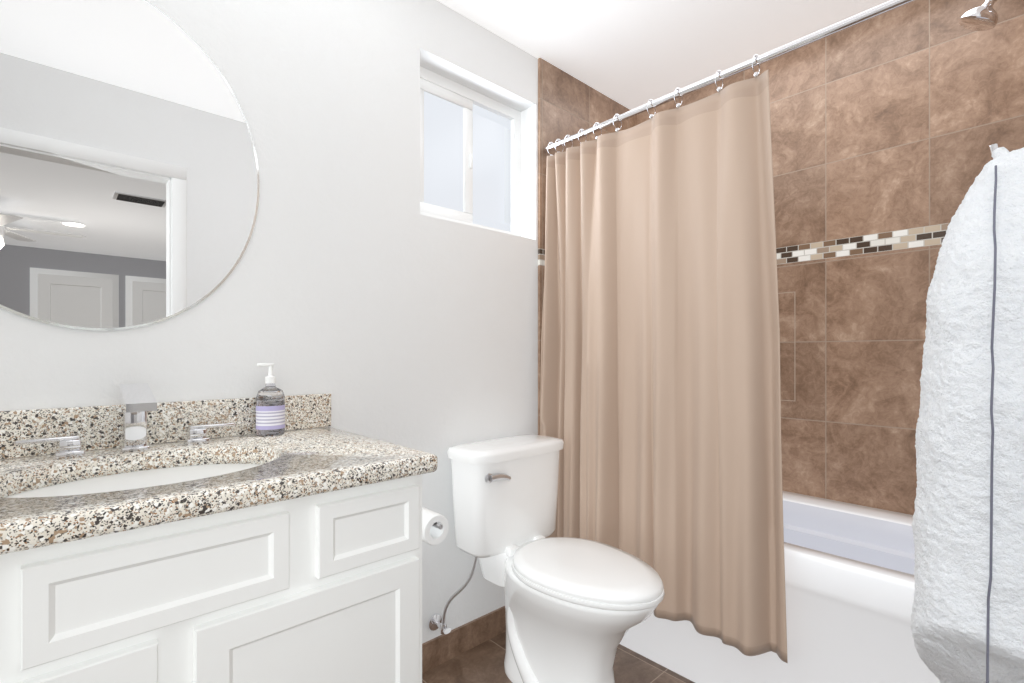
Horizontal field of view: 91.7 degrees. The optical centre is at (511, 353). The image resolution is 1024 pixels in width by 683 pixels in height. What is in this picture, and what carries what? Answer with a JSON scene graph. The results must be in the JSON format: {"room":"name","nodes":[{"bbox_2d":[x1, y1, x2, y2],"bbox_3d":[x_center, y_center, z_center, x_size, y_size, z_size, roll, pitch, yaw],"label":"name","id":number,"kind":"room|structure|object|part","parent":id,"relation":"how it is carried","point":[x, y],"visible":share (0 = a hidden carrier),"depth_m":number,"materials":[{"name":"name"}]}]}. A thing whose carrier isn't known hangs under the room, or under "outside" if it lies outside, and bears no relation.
{"room":"bathroom","nodes":[
{"label":"bathroom","id":0,"kind":"room"},
{"bbox_2d":[0,0,537,643],"bbox_3d":[-0.347,-0.080,1.843,2.890,2.440,0.120,0,0,-43],"label":"wall","id":1,"kind":"structure","parent":0,"point":[317,291],"depth_m":1.62,"materials":[{"name":"white paint"}]},
{"bbox_2d":[0,0,259,330],"bbox_3d":[-0.978,-0.475,1.171,0.710,0.840,0.009,0,0,-43],"label":"mirror","id":2,"kind":"object","parent":1,"relation":"attached to","point":[129,184],"visible":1,"depth_m":1.19,"materials":[{"name":"clear glass"}]},
{"bbox_2d":[0,393,331,477],"bbox_3d":[-0.914,0.173,1.222,0.950,0.102,0.021,0,0,-43],"label":"backsplash","id":3,"kind":"structure","parent":1,"relation":"attached to","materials":[{"name":"stone"}]},
{"bbox_2d":[422,606,505,673],"bbox_3d":[-0.229,1.090,1.863,0.946,0.100,0.011,0,0,-43],"label":"baseboard","id":4,"kind":"structure","parent":1,"relation":"attached to","point":[443,648],"depth_m":1.89,"materials":[{"name":"tile"}]},
{"bbox_2d":[420,66,520,236],"bbox_3d":[-0.189,-0.797,2.062,0.590,0.594,0.050,0,0,-43],"label":"window","id":5,"kind":"structure","parent":1,"relation":"in","point":[471,161],"depth_m":2.01,"materials":[{"name":"white plastic"}]},
{"bbox_3d":[-0.360,-0.797,1.898,0.046,0.430,0.020,0,0,-43],"label":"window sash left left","id":6,"kind":"part","parent":5,"relation":"part of","materials":[{"name":"white plastic"}]},
{"bbox_3d":[-0.272,-0.559,1.979,0.284,0.046,0.020,0,0,-43],"label":"window sash left","id":7,"kind":"part","parent":5,"relation":"part of","materials":[{"name":"white plastic"}]},
{"bbox_3d":[-0.272,-1.036,1.979,0.284,0.046,0.020,0,0,-43],"label":"window sash left","id":8,"kind":"part","parent":5,"relation":"part of","materials":[{"name":"white plastic"}]},
{"bbox_3d":[-0.185,-0.797,2.059,0.046,0.430,0.020,0,0,-43],"label":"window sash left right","id":9,"kind":"part","parent":5,"relation":"part of","materials":[{"name":"white plastic"}]},
{"bbox_3d":[-0.113,-1.036,2.154,0.284,0.046,0.020,0,0,-43],"label":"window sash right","id":10,"kind":"part","parent":5,"relation":"part of","materials":[{"name":"white plastic"}]},
{"bbox_3d":[-0.113,-0.559,2.154,0.284,0.046,0.020,0,0,-43],"label":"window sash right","id":11,"kind":"part","parent":5,"relation":"part of","materials":[{"name":"white plastic"}]},
{"bbox_3d":[-0.026,-0.797,2.234,0.046,0.430,0.020,0,0,-43],"label":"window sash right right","id":12,"kind":"part","parent":5,"relation":"part of","materials":[{"name":"white plastic"}]},
{"bbox_2d":[538,58,636,434],"bbox_3d":[0.395,-0.080,2.438,0.752,2.440,0.012,0,0,-43],"label":"tile","id":13,"kind":"structure","parent":1,"relation":"attached to","point":[568,104],"depth_m":2.26,"materials":[{"name":"brown tile"}]},
{"bbox_2d":[472,104,510,231],"bbox_3d":[-0.195,-0.797,2.068,0.691,0.695,0.006,0,0,-43],"label":"window pane","id":14,"kind":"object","parent":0,"point":[489,182],"depth_m":2.15,"materials":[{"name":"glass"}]},
{"bbox_2d":[422,631,694,682],"bbox_3d":[0.216,1.170,1.233,2.890,0.060,1.780,0,0,-43],"label":"floor","id":15,"kind":"structure","parent":0,"point":[483,662],"depth_m":1.80,"materials":[{"name":"tile"}]},
{"bbox_2d":[0,383,448,682],"bbox_3d":[-0.683,0.605,1.040,1.043,1.070,0.600,0,0,-43],"label":"bathroom vanity","id":16,"kind":"object","parent":15,"relation":"on","point":[146,536],"visible":1,"depth_m":0.93,"materials":[{"name":"white paint"}]},
{"bbox_3d":[-0.990,0.183,1.062,0.101,0.008,0.024,0,0,-43],"label":"handle lever","id":17,"kind":"part","parent":16,"relation":"part of","materials":[{"name":"silver metal"}]},
{"bbox_3d":[-0.965,0.199,1.085,0.036,0.024,0.036,0,0,-43],"label":"handle","id":18,"kind":"part","parent":16,"relation":"part of","materials":[{"name":"silver metal"}]},
{"bbox_3d":[-0.965,0.217,1.085,0.048,0.014,0.048,0,0,-43],"label":"handle","id":19,"kind":"part","parent":16,"relation":"part of","materials":[{"name":"silver metal"}]},
{"bbox_3d":[-0.719,0.731,0.650,0.420,0.548,0.018,0,0,-43],"label":"door","id":20,"kind":"part","parent":16,"relation":"part of","materials":[{"name":"white paint"}]},
{"bbox_3d":[-0.791,0.199,1.246,0.036,0.024,0.036,0,0,-43],"label":"handle","id":21,"kind":"part","parent":16,"relation":"part of","materials":[{"name":"silver metal"}]},
{"bbox_3d":[-0.791,0.217,1.246,0.048,0.014,0.048,0,0,-43],"label":"handle","id":22,"kind":"part","parent":16,"relation":"part of","materials":[{"name":"silver metal"}]},
{"bbox_3d":[-0.765,0.183,1.270,0.101,0.008,0.024,0,0,-43],"label":"handle lever","id":23,"kind":"part","parent":16,"relation":"part of","materials":[{"name":"silver metal"}]},
{"bbox_2d":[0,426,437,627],"bbox_3d":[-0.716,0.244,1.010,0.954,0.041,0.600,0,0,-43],"label":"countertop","id":24,"kind":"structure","parent":16,"relation":"on","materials":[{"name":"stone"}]},
{"bbox_2d":[119,383,157,452],"bbox_3d":[-0.848,0.147,1.126,0.054,0.154,0.151,0,0,-43],"label":"faucet","id":25,"kind":"object","parent":24,"relation":"on","point":[136,399],"depth_m":1.14,"materials":[{"name":"silver metal"}]},
{"bbox_2d":[256,363,284,435],"bbox_3d":[-0.670,0.124,1.379,0.072,0.198,0.073,0,0,-43],"label":"soap bottle","id":26,"kind":"object","parent":24,"relation":"on","point":[270,408],"visible":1,"depth_m":1.35,"materials":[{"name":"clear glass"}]},
{"bbox_3d":[-0.370,0.731,0.972,0.430,0.548,0.018,0,0,-43],"label":"door","id":27,"kind":"part","parent":16,"relation":"part of","materials":[{"name":"white paint"}]},
{"bbox_3d":[-0.295,0.365,1.041,0.226,0.140,0.018,0,0,-43],"label":"drawer","id":28,"kind":"part","parent":16,"relation":"part of","materials":[{"name":"white paint"}]},
{"bbox_2d":[428,434,664,682],"bbox_3d":[0.145,0.741,1.692,0.518,0.818,0.766,0,0,-43],"label":"toilet","id":29,"kind":"object","parent":15,"relation":"on","point":[576,609],"visible":1,"depth_m":1.68,"materials":[{"name":"white ceramic"}]},
{"bbox_3d":[-0.230,0.980,1.761,0.032,0.019,0.008,0,0,-43],"label":"supply handle","id":30,"kind":"part","parent":29,"relation":"part of","materials":[{"name":"silver metal"}]},
{"bbox_3d":[-0.077,0.428,1.710,0.034,0.034,0.009,0,0,-43],"label":"lever","id":31,"kind":"part","parent":29,"relation":"part of","materials":[{"name":"silver metal"}]},
{"bbox_3d":[-0.040,0.430,1.729,0.090,0.035,0.024,0,0,-43],"label":"lever arm","id":32,"kind":"part","parent":29,"relation":"part of"},
{"bbox_3d":[-0.016,0.541,1.897,0.444,0.333,0.202,0,0,-43],"label":"tank","id":33,"kind":"part","parent":29,"relation":"part of","materials":[{"name":"white ceramic"}]},
{"bbox_3d":[-0.014,0.353,1.895,0.476,0.042,0.230,0,0,-43],"label":"tank lid","id":34,"kind":"part","parent":29,"relation":"part of","materials":[{"name":"white ceramic"}]},
{"bbox_3d":[0.238,0.714,1.622,0.392,0.016,0.536,0,0,-43],"label":"seat","id":35,"kind":"part","parent":29,"relation":"part of","materials":[{"name":"white plastic"}]},
{"bbox_3d":[0.239,0.689,1.621,0.386,0.032,0.529,0,0,-43],"label":"seat lid","id":36,"kind":"part","parent":29,"relation":"part of","materials":[{"name":"white plastic"}]},
{"bbox_2d":[619,491,940,682],"bbox_3d":[0.938,0.864,1.887,0.698,0.552,1.532,0,0,-43],"label":"bathtub","id":37,"kind":"object","parent":15,"relation":"on","point":[849,581],"visible":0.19,"depth_m":1.49,"materials":[{"name":"white ceramic"}]},
{"bbox_2d":[437,0,890,109],"bbox_3d":[0.216,-1.330,1.233,2.890,0.060,1.780,0,0,-43],"label":"ceiling","id":38,"kind":"structure","parent":0,"point":[631,54],"depth_m":2.01,"materials":[{"name":"white paint"}]},
{"bbox_2d":[637,0,1023,514],"bbox_3d":[1.234,-0.080,2.173,0.120,2.440,1.780,0,0,-43],"label":"tiled wall","id":39,"kind":"structure","parent":0,"point":[888,129],"depth_m":1.92,"materials":[{"name":"brown tile"}]},
{"bbox_2d":[794,292,794,400],"bbox_3d":[1.204,-0.032,2.116,0.002,0.467,0.003,0,0,-43],"label":"wall niche","id":40,"kind":"object","parent":39,"relation":"attached to","point":[794,346],"visible":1,"depth_m":2.12,"materials":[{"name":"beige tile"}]},
{"bbox_3d":[1.116,-0.080,0.921,1.990,2.440,0.100,0,0,-43],"label":"wall","id":41,"kind":"structure","parent":0,"visible":0},
{"bbox_2d":[540,0,916,662],"bbox_3d":[0.643,-0.015,1.614,0.125,1.840,1.575,0,0,-43],"label":"shower curtain","id":42,"kind":"object","parent":41,"relation":"attached to","point":[660,400],"visible":0.94,"depth_m":1.69,"materials":[{"name":"beige fabric"}]},
{"bbox_2d":[911,144,1023,682],"bbox_3d":[0.892,0.132,0.921,0.475,1.046,0.203,0,0,-43],"label":"towel","id":43,"kind":"object","parent":41,"relation":"hanging from","point":[967,619],"visible":1,"depth_m":0.80,"materials":[{"name":"white fabric"}]},
{"bbox_3d":[0.911,-0.370,0.914,0.012,0.042,0.050,0,0,-43],"label":"arm","id":44,"kind":"part","parent":43,"relation":"part of"},
{"bbox_3d":[1.453,-0.080,1.308,0.730,2.440,0.012,0,0,-43],"label":"tile","id":45,"kind":"structure","parent":41,"relation":"attached to","visible":0},
{"bbox_2d":[958,0,997,30],"bbox_3d":[1.391,-1.025,1.398,0.092,0.177,0.202,0,0,-43],"label":"shower head","id":46,"kind":"object","parent":45,"relation":"attached to","point":[984,17],"visible":1,"depth_m":1.42}
]}

